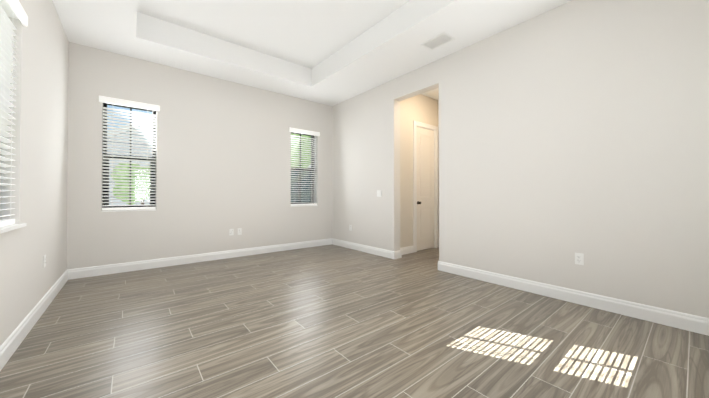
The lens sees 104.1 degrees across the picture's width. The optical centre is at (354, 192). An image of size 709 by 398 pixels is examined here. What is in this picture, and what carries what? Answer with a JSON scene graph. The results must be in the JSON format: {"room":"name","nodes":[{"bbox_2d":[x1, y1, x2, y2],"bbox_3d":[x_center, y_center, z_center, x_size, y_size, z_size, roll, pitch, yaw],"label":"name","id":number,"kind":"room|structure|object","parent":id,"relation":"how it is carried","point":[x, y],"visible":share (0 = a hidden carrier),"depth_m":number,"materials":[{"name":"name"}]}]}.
{"room":"empty bedroom","nodes":[
{"label":"empty bedroom","id":0,"kind":"room"},
{"bbox_2d":[0,0,68,345],"bbox_3d":[-2.088,-0.660,1.369,0.250,3.540,5.561,0,-1,-39],"label":"wall","id":1,"kind":"structure","parent":0,"point":[39,151],"depth_m":2.39,"materials":[{"name":"white paint"}]},
{"bbox_2d":[0,223,26,233],"bbox_3d":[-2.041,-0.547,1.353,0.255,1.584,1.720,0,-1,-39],"label":"window sill","id":2,"kind":"structure","parent":1,"relation":"in","point":[7,228],"depth_m":1.86,"materials":[{"name":"white wood"}]},
{"bbox_2d":[0,0,27,226],"bbox_3d":[-1.985,-0.567,1.399,0.099,1.576,1.730,0,-1,-39],"label":"window blinds","id":3,"kind":"object","parent":1,"relation":"attached to","point":[12,8],"visible":1,"depth_m":1.94,"materials":[{"name":"white plastic"}]},
{"bbox_2d":[0,269,71,370],"bbox_3d":[-1.985,1.044,1.435,0.017,0.133,5.561,0,-1,-39],"label":"baseboard","id":4,"kind":"structure","parent":1,"relation":"attached to","point":[9,346],"depth_m":2.20,"materials":[{"name":"white paint"}]},
{"bbox_2d":[43,255,45,267],"bbox_3d":[-2.976,0.659,2.658,0.008,0.115,0.070,0,-1,-39],"label":"electrical outlet","id":5,"kind":"object","parent":1,"relation":"attached to","point":[44,260],"visible":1,"depth_m":2.64,"materials":[{"name":"white plastic"}]},
{"bbox_2d":[67,42,331,268],"bbox_3d":[-2.233,-0.624,4.989,4.582,3.540,0.250,0,-1,-39],"label":"wall","id":6,"kind":"structure","parent":0,"point":[223,157],"depth_m":4.51,"materials":[{"name":"white paint"}]},
{"bbox_2d":[101,103,155,211],"bbox_3d":[-3.316,-0.520,4.094,0.613,1.583,0.226,0,-1,-39],"label":"window","id":7,"kind":"structure","parent":6,"relation":"in","point":[119,106],"depth_m":4.13,"materials":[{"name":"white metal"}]},
{"bbox_2d":[99,95,159,209],"bbox_3d":[-3.262,-0.540,4.027,0.685,1.576,0.099,0,-1,-39],"label":"window blinds","id":8,"kind":"object","parent":7,"relation":"attached to","point":[122,102],"visible":1,"depth_m":4.02,"materials":[{"name":"white plastic"}]},
{"bbox_2d":[68,238,331,279],"bbox_3d":[-2.102,1.079,4.906,4.142,0.133,0.017,0,-1,-39],"label":"baseboard","id":9,"kind":"structure","parent":6,"relation":"attached to","point":[92,271],"depth_m":4.39,"materials":[{"name":"white paint"}]},
{"bbox_2d":[229,229,233,235],"bbox_3d":[-2.164,0.695,4.865,0.070,0.115,0.008,0,-1,-39],"label":"electrical outlet","id":10,"kind":"object","parent":6,"relation":"attached to","point":[231,231],"visible":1,"depth_m":4.86,"materials":[{"name":"white plastic"}]},
{"bbox_2d":[291,132,317,206],"bbox_3d":[-1.113,-0.502,5.878,0.631,1.583,0.226,0,-1,-39],"label":"window","id":11,"kind":"structure","parent":6,"relation":"in","point":[305,169],"depth_m":5.98,"materials":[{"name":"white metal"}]},
{"bbox_2d":[289,127,319,205],"bbox_3d":[-1.059,-0.522,5.811,0.703,1.576,0.099,0,-1,-39],"label":"window blinds","id":12,"kind":"object","parent":11,"relation":"attached to","point":[302,131],"visible":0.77,"depth_m":5.82,"materials":[{"name":"white plastic"}]},
{"bbox_2d":[137,0,409,68],"bbox_3d":[-0.370,-2.366,2.777,4.172,0.100,5.561,0,-1,-39],"label":"ceiling","id":13,"kind":"structure","parent":0,"point":[310,34],"depth_m":3.71,"materials":[{"name":"white paint"}]},
{"bbox_2d":[52,0,571,105],"bbox_3d":[-0.370,-2.151,2.775,4.172,0.330,5.561,0,-1,-39],"label":"ceiling","id":14,"kind":"structure","parent":0,"point":[389,47],"depth_m":3.79,"materials":[{"name":"white paint"}]},
{"bbox_2d":[420,32,454,50],"bbox_3d":[1.088,-1.972,3.619,0.241,0.011,0.372,0,-1,-39],"label":"ceiling vent","id":15,"kind":"object","parent":14,"relation":"in","point":[441,39],"visible":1,"depth_m":3.60,"materials":[{"name":"silver metal"}]},
{"bbox_2d":[0,244,708,397],"bbox_3d":[0.198,1.178,3.201,6.133,0.100,6.061,0,-1,-39],"label":"floor","id":16,"kind":"structure","parent":0,"point":[330,321],"depth_m":2.10,"materials":[{"name":"brown tile"}]},
{"bbox_2d":[400,94,437,247],"bbox_3d":[1.246,-0.454,5.500,1.471,3.210,0.120,0,-1,-39],"label":"wall","id":17,"kind":"structure","parent":0,"point":[421,108],"depth_m":5.25,"materials":[{"name":"beige paint"}]},
{"bbox_2d":[400,246,413,254],"bbox_3d":[1.597,1.079,4.956,1.351,0.133,1.145,0,-1,-39],"label":"baseboard","id":18,"kind":"structure","parent":17,"relation":"attached to","point":[407,250],"depth_m":5.18,"materials":[{"name":"white paint"}]},
{"bbox_2d":[413,121,437,252],"bbox_3d":[1.419,-0.118,5.596,0.786,2.540,0.181,0,-1,-39],"label":"hall door","id":19,"kind":"structure","parent":17,"relation":"in","point":[425,185],"depth_m":5.58,"materials":[{"name":"white paint"}]},
{"bbox_2d":[422,88,438,99],"bbox_3d":[1.644,-2.013,5.024,1.471,0.100,1.385,0,-1,-39],"label":"ceiling","id":20,"kind":"structure","parent":0,"point":[434,94],"depth_m":5.52,"materials":[{"name":"white paint"}]},
{"bbox_2d":[438,100,438,246],"bbox_3d":[2.207,-0.455,5.387,0.120,3.210,1.265,0,-1,-39],"label":"wall","id":21,"kind":"structure","parent":0,"point":[438,173],"depth_m":5.83,"materials":[{"name":"beige paint"}]},
{"bbox_2d":[332,0,708,317],"bbox_3d":[1.314,-0.632,4.123,0.160,3.540,5.561,0,-1,-39],"label":"wall","id":22,"kind":"structure","parent":0,"point":[568,130],"depth_m":2.88,"materials":[{"name":"white paint"}]},
{"bbox_2d":[332,238,395,258],"bbox_3d":[0.114,1.084,5.470,0.045,0.133,1.849,0,-1,-39],"label":"baseboard","id":23,"kind":"structure","parent":22,"relation":"attached to","point":[364,248],"depth_m":5.29,"materials":[{"name":"white paint"}]},
{"bbox_2d":[377,190,381,196],"bbox_3d":[0.449,0.014,5.047,0.011,0.115,0.116,0,-1,-39],"label":"light switch","id":24,"kind":"object","parent":22,"relation":"attached to","point":[379,193],"visible":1,"depth_m":5.04,"materials":[{"name":"white plastic"}]},
{"bbox_2d":[438,261,708,335],"bbox_3d":[2.113,1.059,3.001,0.045,0.133,2.778,0,-1,-39],"label":"baseboard","id":25,"kind":"structure","parent":22,"relation":"attached to","point":[689,322],"depth_m":2.70,"materials":[{"name":"white paint"}]},
{"bbox_2d":[575,253,583,264],"bbox_3d":[2.270,0.669,2.794,0.008,0.115,0.070,0,-1,-39],"label":"electrical outlet","id":26,"kind":"object","parent":22,"relation":"attached to","point":[579,258],"visible":1,"depth_m":2.79,"materials":[{"name":"white plastic"}]},
{"label":"outside","id":27,"kind":"structure","parent":0,"visible":0},
{"bbox_3d":[-0.181,1.305,-0.119,90.000,0.180,90.000,0,-1,-39],"label":"ground","id":28,"kind":"structure","parent":27,"visible":0},
{"bbox_2d":[107,116,151,204],"bbox_3d":[-10.267,-0.720,13.867,4.600,4.150,10.300,0,-1,-39],"label":"house","id":29,"kind":"structure","parent":28,"relation":"on","point":[128,152],"depth_m":9.57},
{"bbox_2d":[110,163,149,204],"bbox_3d":[-5.508,0.275,7.043,1.101,2.065,1.111,0,-1,-39],"label":"tree","id":30,"kind":"object","parent":28,"relation":"on","point":[132,183],"depth_m":6.78,"materials":[{"name":"green plant"}]},
{"bbox_2d":[291,171,310,201],"bbox_3d":[-0.987,0.271,9.451,6.240,2.080,0.090,0,-1,-39],"label":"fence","id":31,"kind":"object","parent":28,"relation":"on","point":[305,193],"depth_m":8.86,"materials":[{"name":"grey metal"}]},
{"bbox_2d":[291,133,310,167],"bbox_3d":[-2.140,-0.707,10.949,2.097,4.106,2.116,0,-1,-39],"label":"tree","id":32,"kind":"object","parent":28,"relation":"on","point":[295,163],"depth_m":10.43,"materials":[{"name":"green plant"}]}
]}

